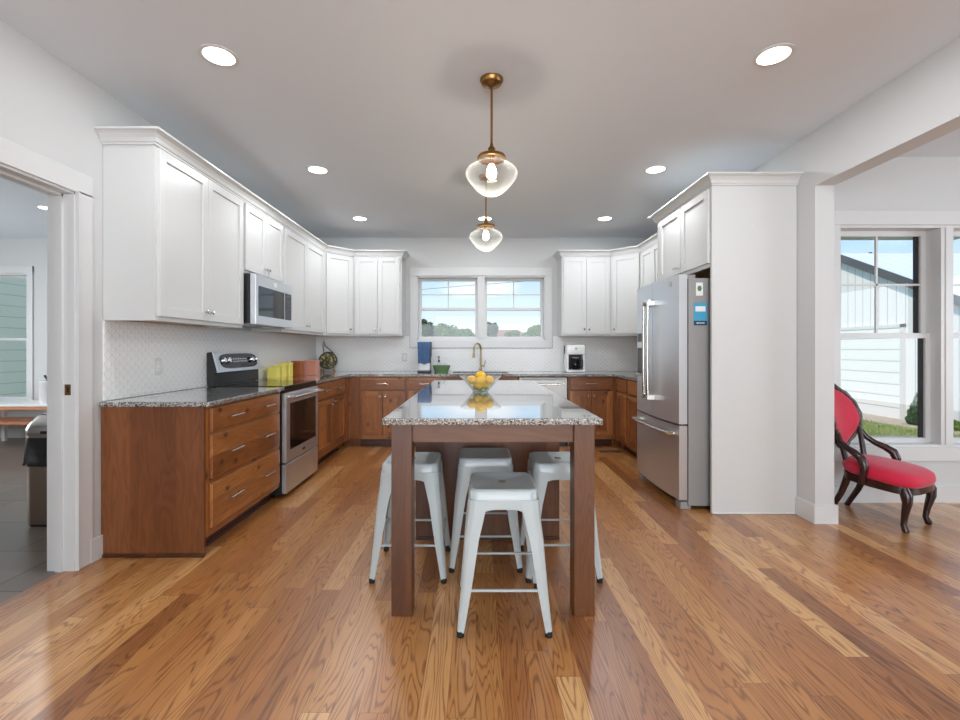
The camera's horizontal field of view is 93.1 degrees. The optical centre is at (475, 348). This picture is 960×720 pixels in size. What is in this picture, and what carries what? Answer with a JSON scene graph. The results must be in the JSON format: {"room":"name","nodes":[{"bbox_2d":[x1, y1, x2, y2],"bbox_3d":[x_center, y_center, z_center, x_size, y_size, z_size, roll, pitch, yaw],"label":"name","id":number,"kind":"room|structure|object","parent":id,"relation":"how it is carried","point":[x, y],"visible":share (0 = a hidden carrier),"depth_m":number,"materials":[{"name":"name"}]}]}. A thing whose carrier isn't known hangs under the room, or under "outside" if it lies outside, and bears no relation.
{"room":"kitchen","nodes":[
{"label":"kitchen","id":0,"kind":"room"},
{"bbox_2d":[0,438,57,602],"bbox_3d":[-4.945,1.250,3.095,5.310,0.049,6.590,0,0,0],"label":"floor tile","id":1,"kind":"structure","parent":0,"point":[23,547],"depth_m":3.01,"materials":[{"name":"tile"}]},
{"bbox_2d":[0,400,46,440],"bbox_3d":[-6.325,0.955,5.855,2.350,0.540,0.510,0,0,0],"label":"table","id":2,"kind":"object","parent":1,"relation":"on","point":[5,405],"visible":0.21,"depth_m":5.72,"materials":[{"name":"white wood"}]},
{"bbox_2d":[0,417,34,424],"bbox_3d":[-6.325,0.920,5.850,2.250,0.030,0.480,0,0,0],"label":"shelf","id":3,"kind":"object","parent":2,"relation":"attached to","point":[3,420],"depth_m":5.76,"materials":[{"name":"orange wood"}]},
{"bbox_2d":[38,380,46,403],"bbox_3d":[-5.360,0.539,5.750,0.244,0.290,0.244,0,0,0],"label":"utensil crock","id":4,"kind":"object","parent":2,"relation":"on","point":[42,383],"visible":0.31,"depth_m":5.63,"materials":[{"name":"white ceramic"}]},
{"bbox_2d":[22,413,46,526],"bbox_3d":[-2.955,0.839,3.300,0.402,0.772,0.368,0,0,0],"label":"trash can","id":5,"kind":"object","parent":1,"relation":"on","point":[35,450],"visible":0.27,"depth_m":3.13,"materials":[{"name":"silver metal"}]},
{"bbox_2d":[0,18,308,537],"bbox_3d":[-2.290,-0.158,0.895,0.150,2.765,10.790,0,0,0],"label":"wall","id":6,"kind":"structure","parent":0,"point":[49,109],"depth_m":2.47,"materials":[{"name":"paint"}]},
{"bbox_2d":[0,137,92,571],"bbox_3d":[-2.280,0.121,2.063,0.170,2.207,1.102,0,0,0],"label":"door frame","id":7,"kind":"structure","parent":6,"relation":"in","point":[69,192],"depth_m":2.51,"materials":[{"name":"paint"}]},
{"bbox_2d":[91,535,102,562],"bbox_3d":[-2.207,1.160,-0.902,0.016,0.130,7.195,0,0,0],"label":"baseboard","id":8,"kind":"structure","parent":6,"relation":"attached to","point":[97,542],"depth_m":2.64,"materials":[{"name":"paint"}]},
{"bbox_2d":[103,145,243,327],"bbox_3d":[-2.037,-0.698,3.208,0.353,1.055,1.015,0,0,0],"label":"upper cabinet","id":9,"kind":"object","parent":6,"relation":"attached to","point":[173,237],"visible":1,"depth_m":2.77,"materials":[{"name":"white wood"}]},
{"bbox_2d":[94,126,409,260],"bbox_3d":[-1.772,-1.251,4.520,0.891,0.080,3.871,0,0,16],"label":"crown molding","id":10,"kind":"structure","parent":9,"relation":"attached to","point":[108,135],"depth_m":3.21,"materials":[{"name":"white wood"}]},
{"bbox_2d":[103,320,315,400],"bbox_3d":[-2.210,0.066,4.495,0.010,0.482,3.590,0,0,0],"label":"backsplash","id":11,"kind":"structure","parent":6,"relation":"attached to","point":[130,349],"depth_m":3.32,"materials":[{"name":"white tile"}]},
{"bbox_2d":[154,358,161,374],"bbox_3d":[-2.201,0.120,3.150,0.008,0.116,0.072,0,0,0],"label":"wall outlet","id":12,"kind":"object","parent":11,"relation":"attached to","point":[157,361],"visible":1,"depth_m":3.14,"materials":[{"name":"plastic"}]},
{"bbox_2d":[157,361,159,370],"bbox_3d":[-2.198,0.120,3.150,0.003,0.068,0.034,0,0,0],"label":"receptacle","id":13,"kind":"object","parent":12,"relation":"attached to","point":[158,362],"depth_m":3.15,"materials":[{"name":"white plastic"}]},
{"bbox_2d":[244,202,282,282],"bbox_3d":[-2.037,-0.925,4.097,0.353,0.600,0.760,0,0,0],"label":"upper cabinet","id":14,"kind":"object","parent":6,"relation":"attached to","point":[263,236],"visible":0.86,"depth_m":4.04,"materials":[{"name":"white wood"}]},
{"bbox_2d":[242,273,291,327],"bbox_3d":[-1.998,-0.409,4.098,0.398,0.421,0.752,0,0,0],"label":"microwave","id":15,"kind":"object","parent":14,"relation":"attached to","point":[267,301],"visible":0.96,"depth_m":3.93,"materials":[{"name":"silver plastic"}]},
{"bbox_2d":[251,227,323,334],"bbox_3d":[-2.037,-0.698,5.079,0.353,1.055,1.200,0,0,0],"label":"upper cabinet","id":16,"kind":"object","parent":6,"relation":"attached to","point":[303,263],"visible":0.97,"depth_m":5.01,"materials":[{"name":"white wood"}]},
{"bbox_2d":[0,238,647,427],"bbox_3d":[-2.540,-0.158,6.365,10.120,2.765,0.150,0,0,0],"label":"wall","id":17,"kind":"structure","parent":0,"point":[423,252],"depth_m":6.29,"materials":[{"name":"paint"}]},
{"bbox_2d":[0,428,25,437],"bbox_3d":[-4.985,1.160,6.282,5.230,0.130,0.016,0,0,0],"label":"baseboard","id":18,"kind":"structure","parent":17,"relation":"attached to","point":[12,432],"depth_m":6.27,"materials":[{"name":"paint"}]},
{"bbox_2d":[0,266,33,399],"bbox_3d":[-6.675,-0.162,6.354,1.120,1.961,0.172,0,0,0],"label":"window","id":19,"kind":"structure","parent":17,"relation":"in","point":[6,272],"depth_m":6.27,"materials":[{"name":"paint"}]},
{"bbox_2d":[309,252,353,335],"bbox_3d":[-1.909,-0.698,5.984,0.605,1.055,0.605,0,0,0],"label":"upper cabinet","id":20,"kind":"object","parent":17,"relation":"attached to","point":[338,269],"visible":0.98,"depth_m":5.82,"materials":[{"name":"white wood"}]},
{"bbox_2d":[354,257,404,336],"bbox_3d":[-1.292,-0.698,6.113,0.624,1.055,0.350,0,0,0],"label":"upper cabinet","id":21,"kind":"object","parent":17,"relation":"attached to","point":[379,282],"visible":1,"depth_m":5.98,"materials":[{"name":"white wood"}]},
{"bbox_2d":[316,336,636,370],"bbox_3d":[0.085,0.066,6.285,4.580,0.482,0.010,0,0,0],"label":"backsplash","id":22,"kind":"structure","parent":17,"relation":"attached to","point":[353,353],"depth_m":6.28,"materials":[{"name":"white tile"}]},
{"bbox_2d":[402,353,406,361],"bbox_3d":[-0.985,0.115,6.276,0.072,0.116,0.008,0,0,0],"label":"wall outlet","id":23,"kind":"object","parent":22,"relation":"attached to","point":[404,355],"visible":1,"depth_m":6.27,"materials":[{"name":"paint"}]},
{"bbox_2d":[410,268,551,347],"bbox_3d":[0.070,-0.567,6.354,1.960,1.104,0.172,0,0,0],"label":"window","id":24,"kind":"structure","parent":17,"relation":"in","point":[480,276],"depth_m":6.27,"materials":[{"name":"paint"}]},
{"bbox_2d":[558,257,610,336],"bbox_3d":[1.450,-0.698,6.113,0.644,1.055,0.350,0,0,0],"label":"upper cabinet","id":25,"kind":"object","parent":17,"relation":"attached to","point":[584,283],"visible":1,"depth_m":5.98,"materials":[{"name":"white wood"}]},
{"bbox_2d":[553,233,656,260],"bbox_3d":[1.774,-1.251,5.475,0.734,0.080,2.136,0,0,-32],"label":"crown molding","id":26,"kind":"structure","parent":25,"relation":"attached to","point":[652,240],"depth_m":5.92,"materials":[{"name":"white wood"}]},
{"bbox_2d":[611,252,641,335],"bbox_3d":[2.079,-0.698,5.984,0.607,1.055,0.605,0,0,0],"label":"upper cabinet","id":27,"kind":"object","parent":17,"relation":"attached to","point":[626,270],"visible":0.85,"depth_m":5.83,"materials":[{"name":"white wood"}]},
{"bbox_2d":[0,436,959,719],"bbox_3d":[2.155,1.250,0.970,8.890,0.050,10.940,0,0,0],"label":"floor","id":28,"kind":"structure","parent":0,"point":[700,614],"depth_m":2.02,"materials":[{"name":"brown wood"}]},
{"bbox_2d":[101,392,279,557],"bbox_3d":[-1.880,0.783,3.190,0.664,0.884,1.044,0,0,0],"label":"base cabinet","id":29,"kind":"object","parent":28,"relation":"on","point":[175,480],"visible":1,"depth_m":2.68,"materials":[{"name":"brown wood"}]},
{"bbox_2d":[100,387,283,406],"bbox_3d":[-1.883,0.325,3.187,0.642,0.030,1.054,0,0,0],"label":"countertop","id":30,"kind":"structure","parent":29,"relation":"on","point":[205,396],"depth_m":2.91,"materials":[{"name":"stone"}]},
{"bbox_2d":[207,351,323,496],"bbox_3d":[-1.845,0.624,4.098,0.718,1.202,0.754,0,0,0],"label":"range","id":31,"kind":"object","parent":28,"relation":"on","point":[298,412],"visible":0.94,"depth_m":3.98,"materials":[{"name":"silver metal"}]},
{"bbox_2d":[217,380,315,387],"bbox_3d":[-1.847,0.312,4.098,0.554,0.015,0.754,0,0,0],"label":"cooktop","id":32,"kind":"object","parent":31,"relation":"in","point":[259,383],"depth_m":4.02,"materials":[{"name":"black glass"}]},
{"bbox_2d":[316,378,344,464],"bbox_3d":[-1.880,0.783,5.016,0.664,0.884,1.068,0,0,0],"label":"base cabinet","id":33,"kind":"object","parent":28,"relation":"on","point":[331,401],"visible":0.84,"depth_m":4.99,"materials":[{"name":"brown wood"}]},
{"bbox_2d":[254,371,636,383],"bbox_3d":[0.085,0.325,5.352,4.578,0.030,1.854,0,0,0],"label":"countertop","id":34,"kind":"structure","parent":33,"relation":"on","point":[325,376],"depth_m":5.64,"materials":[{"name":"stone"}]},
{"bbox_2d":[267,367,279,378],"bbox_3d":[-2.108,0.247,4.745,0.099,0.125,0.099,0,0,0],"label":"canister","id":35,"kind":"object","parent":34,"relation":"on","point":[272,372],"visible":1,"depth_m":4.70,"materials":[{"name":"yellow ceramic"}]},
{"bbox_2d":[274,364,286,377],"bbox_3d":[-2.108,0.238,4.900,0.102,0.142,0.102,0,0,0],"label":"canister","id":36,"kind":"object","parent":34,"relation":"on","point":[283,367],"visible":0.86,"depth_m":4.87,"materials":[{"name":"yellow ceramic"}]},
{"bbox_2d":[280,362,292,376],"bbox_3d":[-2.108,0.230,5.070,0.104,0.160,0.104,0,0,0],"label":"canister","id":37,"kind":"object","parent":34,"relation":"on","point":[289,364],"visible":0.6,"depth_m":5.04,"materials":[{"name":"yellow ceramic"}]},
{"bbox_2d":[291,361,303,375],"bbox_3d":[-2.050,0.224,5.240,0.109,0.172,0.109,0,0,0],"label":"canister","id":38,"kind":"object","parent":34,"relation":"on","point":[298,366],"visible":0.84,"depth_m":5.19,"materials":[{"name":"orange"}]},
{"bbox_2d":[304,360,319,374],"bbox_3d":[-1.945,0.221,5.400,0.139,0.178,0.139,0,0,0],"label":"canister","id":39,"kind":"object","parent":34,"relation":"on","point":[311,367],"visible":0.99,"depth_m":5.33,"materials":[{"name":"orange ceramic"}]},
{"bbox_2d":[319,340,336,371],"bbox_3d":[-2.008,0.094,6.184,0.244,0.431,0.168,0,0,-8],"label":"trivet","id":40,"kind":"object","parent":34,"relation":"on","point":[328,360],"visible":0.98,"depth_m":6.17,"materials":[{"name":"metal"}]},
{"bbox_2d":[417,343,430,371],"bbox_3d":[-0.690,0.115,6.105,0.170,0.390,0.190,0,0,0],"label":"towel stand","id":41,"kind":"object","parent":34,"relation":"on","point":[422,367],"visible":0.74,"depth_m":6.04,"materials":[{"name":"fabric"}]},
{"bbox_2d":[417,342,431,363],"bbox_3d":[-0.690,0.054,6.094,0.172,0.297,0.238,0,0,0],"label":"dish towel","id":42,"kind":"object","parent":41,"relation":"on","point":[423,347],"visible":0.98,"depth_m":5.99,"materials":[{"name":"blue fabric"}]},
{"bbox_2d":[433,365,449,371],"bbox_3d":[-0.462,0.264,6.100,0.240,0.092,0.144,0,0,0],"label":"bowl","id":43,"kind":"object","parent":34,"relation":"on","point":[437,368],"visible":0.85,"depth_m":6.05,"materials":[{"name":"green ceramic"}]},
{"bbox_2d":[472,343,485,371],"bbox_3d":[0.028,0.111,6.154,0.220,0.397,0.080,0,0,-38],"label":"faucet","id":44,"kind":"object","parent":34,"relation":"on","point":[475,344],"visible":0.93,"depth_m":6.19,"materials":[{"name":"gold metal"}]},
{"bbox_2d":[564,345,584,372],"bbox_3d":[1.315,0.129,6.074,0.240,0.362,0.251,0,0,0],"label":"coffee maker","id":45,"kind":"object","parent":34,"relation":"on","point":[574,355],"visible":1,"depth_m":5.98,"materials":[{"name":"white plastic"}]},
{"bbox_2d":[338,376,360,448],"bbox_3d":[-1.578,0.783,5.661,0.232,0.884,0.218,0,0,0],"label":"cabinet filler","id":46,"kind":"object","parent":28,"relation":"on","point":[352,382],"visible":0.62,"depth_m":5.68,"materials":[{"name":"brown wood"}]},
{"bbox_2d":[359,376,406,445],"bbox_3d":[-1.160,0.783,5.955,0.600,0.884,0.662,0,0,0],"label":"base cabinet","id":47,"kind":"object","parent":28,"relation":"on","point":[379,396],"visible":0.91,"depth_m":5.66,"materials":[{"name":"brown wood"}]},
{"bbox_2d":[369,452,450,583],"bbox_3d":[-0.357,0.919,2.575,0.408,0.612,0.409,0,0,0],"label":"bar stool","id":48,"kind":"object","parent":28,"relation":"on","point":[428,468],"visible":0.82,"depth_m":2.42,"materials":[{"name":"white metal"}]},
{"bbox_2d":[407,376,443,445],"bbox_3d":[-0.629,0.783,5.955,0.458,0.884,0.662,0,0,0],"label":"base cabinet","id":49,"kind":"object","parent":28,"relation":"on","point":[415,384],"visible":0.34,"depth_m":5.66,"materials":[{"name":"brown wood"}]},
{"bbox_2d":[444,376,517,379],"bbox_3d":[0.062,0.783,5.960,0.920,0.884,0.653,0,0,0],"label":"sink","id":50,"kind":"object","parent":28,"relation":"on","point":[445,377],"visible":0.05,"depth_m":5.68,"materials":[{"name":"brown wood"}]},
{"bbox_2d":[449,448,522,572],"bbox_3d":[0.054,0.919,2.692,0.408,0.612,0.409,0,0,0],"label":"bar stool","id":51,"kind":"object","parent":28,"relation":"on","point":[471,460],"visible":0.89,"depth_m":2.53,"materials":[{"name":"white metal"}]},
{"bbox_2d":[391,425,594,615],"bbox_3d":[0.078,0.783,3.271,0.932,0.884,2.375,0,0,0],"label":"kitchen island","id":52,"kind":"object","parent":28,"relation":"on","point":[448,440],"visible":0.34,"depth_m":2.10,"materials":[{"name":"brown wood"}]},
{"bbox_2d":[382,380,602,424],"bbox_3d":[0.073,0.325,3.272,0.986,0.030,2.496,0,0,0],"label":"island countertop","id":53,"kind":"structure","parent":52,"relation":"on","point":[441,402],"depth_m":2.37,"materials":[{"name":"stone"}]},
{"bbox_3d":[0.034,0.253,3.310,0.303,0.114,0.285,0,0,0],"label":"fruit bowl","id":54,"kind":"object","parent":53,"relation":"on","visible":0},
{"bbox_2d":[467,376,475,383],"bbox_3d":[-0.031,0.221,3.275,0.070,0.059,0.065,0,0,4],"label":"lemon","id":55,"kind":"object","parent":54,"relation":"in","point":[471,379],"visible":0.94,"depth_m":3.25,"materials":[{"name":"yellow food"}]},
{"bbox_2d":[475,383,483,388],"bbox_3d":[0.022,0.259,3.276,0.064,0.062,0.070,0,0,8],"label":"lemon","id":56,"kind":"object","parent":54,"relation":"in","point":[477,386],"visible":0.65,"depth_m":3.25,"materials":[{"name":"yellow food"}]},
{"bbox_2d":[476,371,485,377],"bbox_3d":[0.034,0.192,3.300,0.070,0.059,0.065,0,0,-11],"label":"lemon","id":57,"kind":"object","parent":56,"relation":"on","point":[480,373],"visible":0.76,"depth_m":3.28,"materials":[{"name":"yellow food"}]},
{"bbox_2d":[475,376,485,384],"bbox_3d":[0.032,0.223,3.236,0.070,0.062,0.063,0,0,43],"label":"lemon","id":58,"kind":"object","parent":54,"relation":"in","point":[480,380],"visible":1,"depth_m":3.21,"materials":[{"name":"yellow food"}]},
{"bbox_2d":[486,376,493,383],"bbox_3d":[0.097,0.223,3.272,0.062,0.063,0.070,0,0,-5],"label":"lemon","id":59,"kind":"object","parent":54,"relation":"in","point":[489,379],"visible":0.96,"depth_m":3.25,"materials":[{"name":"yellow food"}]},
{"bbox_2d":[457,472,552,638],"bbox_3d":[0.122,0.919,2.128,0.408,0.612,0.409,0,0,0],"label":"bar stool","id":60,"kind":"object","parent":28,"relation":"on","point":[488,491],"visible":1,"depth_m":1.97,"materials":[{"name":"white metal"}]},
{"bbox_2d":[518,376,566,445],"bbox_3d":[0.835,0.789,5.934,0.605,0.872,0.652,0,0,0],"label":"dishwasher","id":61,"kind":"object","parent":28,"relation":"on","point":[557,384],"visible":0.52,"depth_m":5.65,"materials":[{"name":"grey plastic"}]},
{"bbox_2d":[520,452,602,583],"bbox_3d":[0.463,0.919,2.580,0.408,0.612,0.409,0,0,0],"label":"bar stool","id":62,"kind":"object","parent":28,"relation":"on","point":[543,467],"visible":0.52,"depth_m":2.43,"materials":[{"name":"white metal"}]},
{"bbox_2d":[565,376,613,445],"bbox_3d":[1.434,0.783,5.955,0.572,0.884,0.662,0,0,0],"label":"base cabinet","id":63,"kind":"object","parent":28,"relation":"on","point":[595,394],"visible":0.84,"depth_m":5.66,"materials":[{"name":"brown wood"}]},
{"bbox_2d":[598,450,622,452],"bbox_3d":[1.600,1.222,5.420,0.260,0.005,0.120,0,0,0],"label":"floor vent","id":64,"kind":"object","parent":28,"relation":"in","point":[600,451],"visible":1,"depth_m":5.42,"materials":[{"name":"brown metal"}]},
{"bbox_2d":[612,377,623,447],"bbox_3d":[1.778,0.783,5.686,0.112,0.884,0.168,0,0,0],"label":"cabinet filler","id":65,"kind":"object","parent":28,"relation":"on","point":[615,442],"visible":0.64,"depth_m":5.63,"materials":[{"name":"brown wood"}]},
{"bbox_2d":[617,377,634,455],"bbox_3d":[2.030,0.783,5.400,0.684,0.884,0.400,0,0,0],"label":"base cabinet","id":66,"kind":"object","parent":28,"relation":"on","point":[622,384],"visible":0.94,"depth_m":5.37,"materials":[{"name":"brown wood"}]},
{"bbox_2d":[625,380,637,457],"bbox_3d":[2.030,0.783,4.813,0.684,0.884,0.770,0,0,0],"label":"base cabinet","id":67,"kind":"object","parent":28,"relation":"on","point":[632,385],"visible":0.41,"depth_m":5.04,"materials":[{"name":"brown wood"}]},
{"bbox_2d":[631,274,709,508],"bbox_3d":[1.878,0.328,3.912,0.870,1.795,0.905,0,0,0],"label":"refrigerator","id":68,"kind":"object","parent":28,"relation":"on","point":[672,418],"visible":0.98,"depth_m":3.51,"materials":[{"name":"grey metal"}]},
{"bbox_2d":[696,283,702,295],"bbox_3d":[1.698,-0.455,3.457,0.052,0.100,0.004,0,0,0],"label":"photo magnet","id":69,"kind":"object","parent":68,"relation":"attached to","point":[699,286],"visible":1,"depth_m":3.46,"materials":[{"name":"white paper"}]},
{"bbox_2d":[694,303,706,324],"bbox_3d":[1.705,-0.265,3.457,0.100,0.170,0.004,0,0,0],"label":"card","id":70,"kind":"object","parent":68,"relation":"attached to","point":[700,309],"visible":1,"depth_m":3.46,"materials":[{"name":"blue paper"}]},
{"bbox_2d":[657,186,796,513],"bbox_3d":[2.041,0.000,3.883,0.683,2.450,1.034,0,0,0],"label":"tall cabinet","id":71,"kind":"object","parent":28,"relation":"on","point":[743,239],"visible":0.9,"depth_m":3.38,"materials":[{"name":"white wood"}]},
{"bbox_2d":[648,172,803,223],"bbox_3d":[2.037,-1.251,3.889,0.695,0.080,1.154,0,0,0],"label":"crown molding","id":72,"kind":"structure","parent":71,"relation":"on","point":[709,179],"depth_m":3.36,"materials":[{"name":"white wood"}]},
{"bbox_2d":[834,383,936,533],"bbox_3d":[2.906,0.745,3.317,0.534,0.976,0.600,0,0,-27],"label":"slipper chair","id":73,"kind":"object","parent":28,"relation":"on","point":[908,480],"visible":0.84,"depth_m":3.23,"materials":[{"name":"red fabric"}]},
{"bbox_2d":[834,389,859,442],"bbox_3d":[2.803,0.525,3.519,0.388,0.436,0.124,0,0,-27],"label":"cushion","id":74,"kind":"object","parent":73,"relation":"on","point":[846,409],"depth_m":3.52,"materials":[{"name":"red fabric"}]},
{"bbox_2d":[842,454,935,488],"bbox_3d":[2.938,0.864,3.255,0.458,0.137,0.460,0,0,-27],"label":"seat cushion","id":75,"kind":"object","parent":73,"relation":"on","point":[881,472],"depth_m":3.13,"materials":[{"name":"red fabric"}]},
{"bbox_2d":[0,0,959,239],"bbox_3d":[-0.475,-1.600,0.895,14.450,0.120,11.090,0,0,0],"label":"ceiling","id":76,"kind":"structure","parent":0,"point":[388,97],"depth_m":2.72,"materials":[{"name":"paint"}]},
{"bbox_2d":[35,205,46,209],"bbox_3d":[-4.680,-1.537,4.970,0.190,0.006,0.190,0,0,0],"label":"recessed light","id":77,"kind":"object","parent":76,"relation":"in","point":[37,206],"visible":0.41,"depth_m":4.94,"materials":[{"name":"paint"}]},
{"bbox_2d":[198,44,238,67],"bbox_3d":[-1.350,-1.537,2.390,0.190,0.006,0.190,0,0,0],"label":"recessed light","id":78,"kind":"object","parent":76,"relation":"in","point":[218,55],"visible":1,"depth_m":2.38,"materials":[{"name":"paint"}]},
{"bbox_2d":[306,165,328,173],"bbox_3d":[-1.360,-1.537,3.910,0.190,0.006,0.190,0,0,0],"label":"recessed light","id":79,"kind":"object","parent":76,"relation":"in","point":[315,169],"visible":1,"depth_m":3.90,"materials":[{"name":"paint"}]},
{"bbox_2d":[352,216,367,220],"bbox_3d":[-1.370,-1.537,5.370,0.190,0.006,0.190,0,0,0],"label":"recessed light","id":80,"kind":"object","parent":76,"relation":"in","point":[357,218],"visible":1,"depth_m":5.36,"materials":[{"name":"paint"}]},
{"bbox_2d":[477,216,492,220],"bbox_3d":[0.105,-1.537,5.370,0.190,0.006,0.190,0,0,0],"label":"recessed light","id":81,"kind":"object","parent":76,"relation":"in","point":[482,218],"visible":0.82,"depth_m":5.36,"materials":[{"name":"paint"}]},
{"bbox_2d":[469,174,502,251],"bbox_3d":[0.089,-1.206,4.060,0.300,0.668,0.300,0,0,0],"label":"pendant lamp","id":82,"kind":"object","parent":76,"relation":"hanging from","point":[485,226],"visible":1,"depth_m":4.05,"materials":[{"name":"clear glass"}]},
{"bbox_2d":[465,73,516,196],"bbox_3d":[0.089,-1.206,2.600,0.300,0.668,0.300,0,0,0],"label":"pendant lamp","id":83,"kind":"object","parent":76,"relation":"hanging from","point":[490,81],"visible":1,"depth_m":2.58,"materials":[{"name":"clear glass"}]},
{"bbox_2d":[489,156,493,163],"bbox_3d":[0.089,-1.075,2.600,0.031,0.039,0.032,0,0,0],"label":"socket","id":84,"kind":"object","parent":83,"relation":"attached to","point":[491,158],"depth_m":2.59,"materials":[{"name":"gold metal"}]},
{"bbox_2d":[596,216,612,220],"bbox_3d":[1.520,-1.537,5.370,0.190,0.006,0.190,0,0,0],"label":"recessed light","id":85,"kind":"object","parent":76,"relation":"in","point":[604,218],"visible":1,"depth_m":5.36,"materials":[{"name":"paint"}]},
{"bbox_2d":[644,165,667,173],"bbox_3d":[1.540,-1.537,3.900,0.190,0.006,0.190,0,0,0],"label":"recessed light","id":86,"kind":"object","parent":76,"relation":"in","point":[655,169],"visible":1,"depth_m":3.90,"materials":[{"name":"paint"}]},
{"bbox_2d":[752,43,795,66],"bbox_3d":[1.560,-1.537,2.385,0.190,0.006,0.190,0,0,0],"label":"recessed light","id":87,"kind":"object","parent":76,"relation":"in","point":[772,55],"visible":1,"depth_m":2.38,"materials":[{"name":"paint"}]},
{"bbox_2d":[815,37,959,184],"bbox_3d":[2.453,-1.345,-0.650,0.135,0.390,7.700,0,0,0],"label":"beam","id":88,"kind":"structure","parent":76,"relation":"attached to","point":[920,106],"depth_m":2.60,"materials":[{"name":"paint"}]},
{"bbox_2d":[649,130,833,504],"bbox_3d":[2.453,-0.158,4.745,0.135,2.765,3.090,0,0,0],"label":"wall","id":89,"kind":"structure","parent":0,"point":[815,203],"depth_m":3.21,"materials":[{"name":"paint"}]},
{"bbox_2d":[642,244,656,286],"bbox_3d":[2.207,-0.698,5.309,0.351,1.055,0.740,0,0,0],"label":"upper cabinet","id":90,"kind":"object","parent":89,"relation":"attached to","point":[649,256],"visible":0.19,"depth_m":5.43,"materials":[{"name":"white wood"}]},
{"bbox_2d":[795,497,837,523],"bbox_3d":[2.453,1.160,3.413,0.167,0.130,0.459,0,0,0],"label":"baseboard","id":91,"kind":"structure","parent":89,"relation":"attached to","point":[816,514],"depth_m":3.18,"materials":[{"name":"paint"}]},
{"bbox_2d":[834,157,959,485],"bbox_3d":[4.560,-0.158,3.718,4.080,2.765,0.150,0,0,0],"label":"wall","id":92,"kind":"structure","parent":0,"point":[898,183],"depth_m":3.64,"materials":[{"name":"paint"}]},
{"bbox_2d":[834,210,959,460],"bbox_3d":[3.763,-0.105,3.707,1.915,2.000,0.172,0,0,0],"label":"window","id":93,"kind":"structure","parent":92,"relation":"in","point":[932,232],"depth_m":3.64,"materials":[{"name":"paint"}]},
{"bbox_2d":[834,486,959,502],"bbox_3d":[4.560,1.160,3.635,4.080,0.130,0.016,0,0,0],"label":"baseboard","id":94,"kind":"structure","parent":92,"relation":"attached to","point":[945,494],"depth_m":3.63,"materials":[{"name":"paint"}]},
{"bbox_3d":[26.000,-2.375,30.000,0.266,8.000,0.280,0,0,0],"label":"utility pole","id":95,"kind":"object","parent":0,"visible":0},
{"bbox_2d":[422,282,510,289],"bbox_3d":[0.015,-4.275,30.000,51.732,3.826,0.030,0,0,0],"label":"overhead wire","id":96,"kind":"object","parent":95,"relation":"attached to","point":[505,282],"visible":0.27,"depth_m":29.99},
{"label":"outside","id":97,"kind":"structure","parent":0,"visible":0},
{"bbox_2d":[857,419,959,436],"bbox_3d":[10.000,1.725,80.000,260.000,0.200,240.000,0,0,0],"label":"ground","id":98,"kind":"structure","parent":97,"point":[876,424],"depth_m":9.18,"materials":[{"name":"green plant"}]},
{"bbox_2d":[0,279,25,396],"bbox_3d":[-8.525,-0.675,10.045,0.150,4.600,5.910,0,0,0],"label":"wall","id":99,"kind":"structure","parent":98,"relation":"on","point":[12,291],"depth_m":8.30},
{"bbox_2d":[422,319,435,335],"bbox_3d":[-6.107,-0.978,54.047,2.851,5.215,2.132,0,0,-42],"label":"tree","id":100,"kind":"object","parent":98,"relation":"on","point":[427,328],"visible":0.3,"depth_m":53.46,"materials":[{"name":"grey plant"}]},
{"bbox_2d":[433,323,461,335],"bbox_3d":[-4.149,-0.892,60.097,4.637,5.051,3.970,0,0,0],"label":"tree","id":101,"kind":"object","parent":98,"relation":"on","point":[441,329],"visible":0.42,"depth_m":59.25,"materials":[{"name":"green plant"}]},
{"bbox_2d":[460,328,474,335],"bbox_3d":[-1.739,-0.765,65.947,3.353,4.794,3.769,0,0,38],"label":"tree","id":102,"kind":"object","parent":98,"relation":"on","point":[464,332],"visible":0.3,"depth_m":65.42,"materials":[{"name":"green plant"}]},
{"bbox_2d":[487,322,499,335],"bbox_3d":[1.798,-0.832,55.068,2.082,4.920,1.874,0,0,0],"label":"tree","id":103,"kind":"object","parent":98,"relation":"on","point":[492,329],"visible":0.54,"depth_m":54.46,"materials":[{"name":"grey plant"}]},
{"bbox_2d":[497,330,523,335],"bbox_3d":[4.900,-0.875,80.000,10.300,5.000,8.800,0,0,0],"label":"house","id":104,"kind":"structure","parent":98,"relation":"on","point":[500,332],"depth_m":78.55,"materials":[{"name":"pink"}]},
{"bbox_2d":[503,330,519,335],"bbox_3d":[5.178,-0.620,66.101,2.632,4.500,2.801,0,0,0],"label":"tree","id":105,"kind":"object","parent":98,"relation":"on","point":[510,333],"visible":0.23,"depth_m":65.38,"materials":[{"name":"green plant"}]},
{"bbox_2d":[521,324,539,335],"bbox_3d":[7.840,-0.831,59.756,3.966,4.927,3.733,0,0,0],"label":"tree","id":106,"kind":"object","parent":98,"relation":"on","point":[534,330],"visible":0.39,"depth_m":58.92,"materials":[{"name":"green plant"}]},
{"bbox_2d":[841,253,959,420],"bbox_3d":[16.880,-0.472,12.200,14.440,4.195,9.600,0,0,0],"label":"barn","id":107,"kind":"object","parent":98,"relation":"on","point":[880,374],"visible":0.28,"depth_m":10.99,"materials":[{"name":"white wood"}]},
{"bbox_2d":[862,413,959,434],"bbox_3d":[9.225,1.619,10.700,1.050,0.012,5.000,0,0,0],"label":"path","id":108,"kind":"structure","parent":98,"relation":"on","point":[879,419],"depth_m":10.27,"materials":[{"name":"beige concrete"}]},
{"bbox_2d":[905,393,916,424],"bbox_3d":[9.398,1.288,9.681,0.425,0.741,0.430,0,0,0],"label":"conical shrub","id":109,"kind":"object","parent":108,"relation":"on","point":[911,418],"visible":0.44,"depth_m":9.68,"materials":[{"name":"green plant"}]},
{"bbox_2d":[953,419,959,430],"bbox_3d":[9.467,1.512,9.099,0.492,0.286,0.546,0,0,0],"label":"shrub","id":110,"kind":"object","parent":108,"relation":"on","point":[956,424],"visible":0.33,"depth_m":8.98,"materials":[{"name":"green plant"}]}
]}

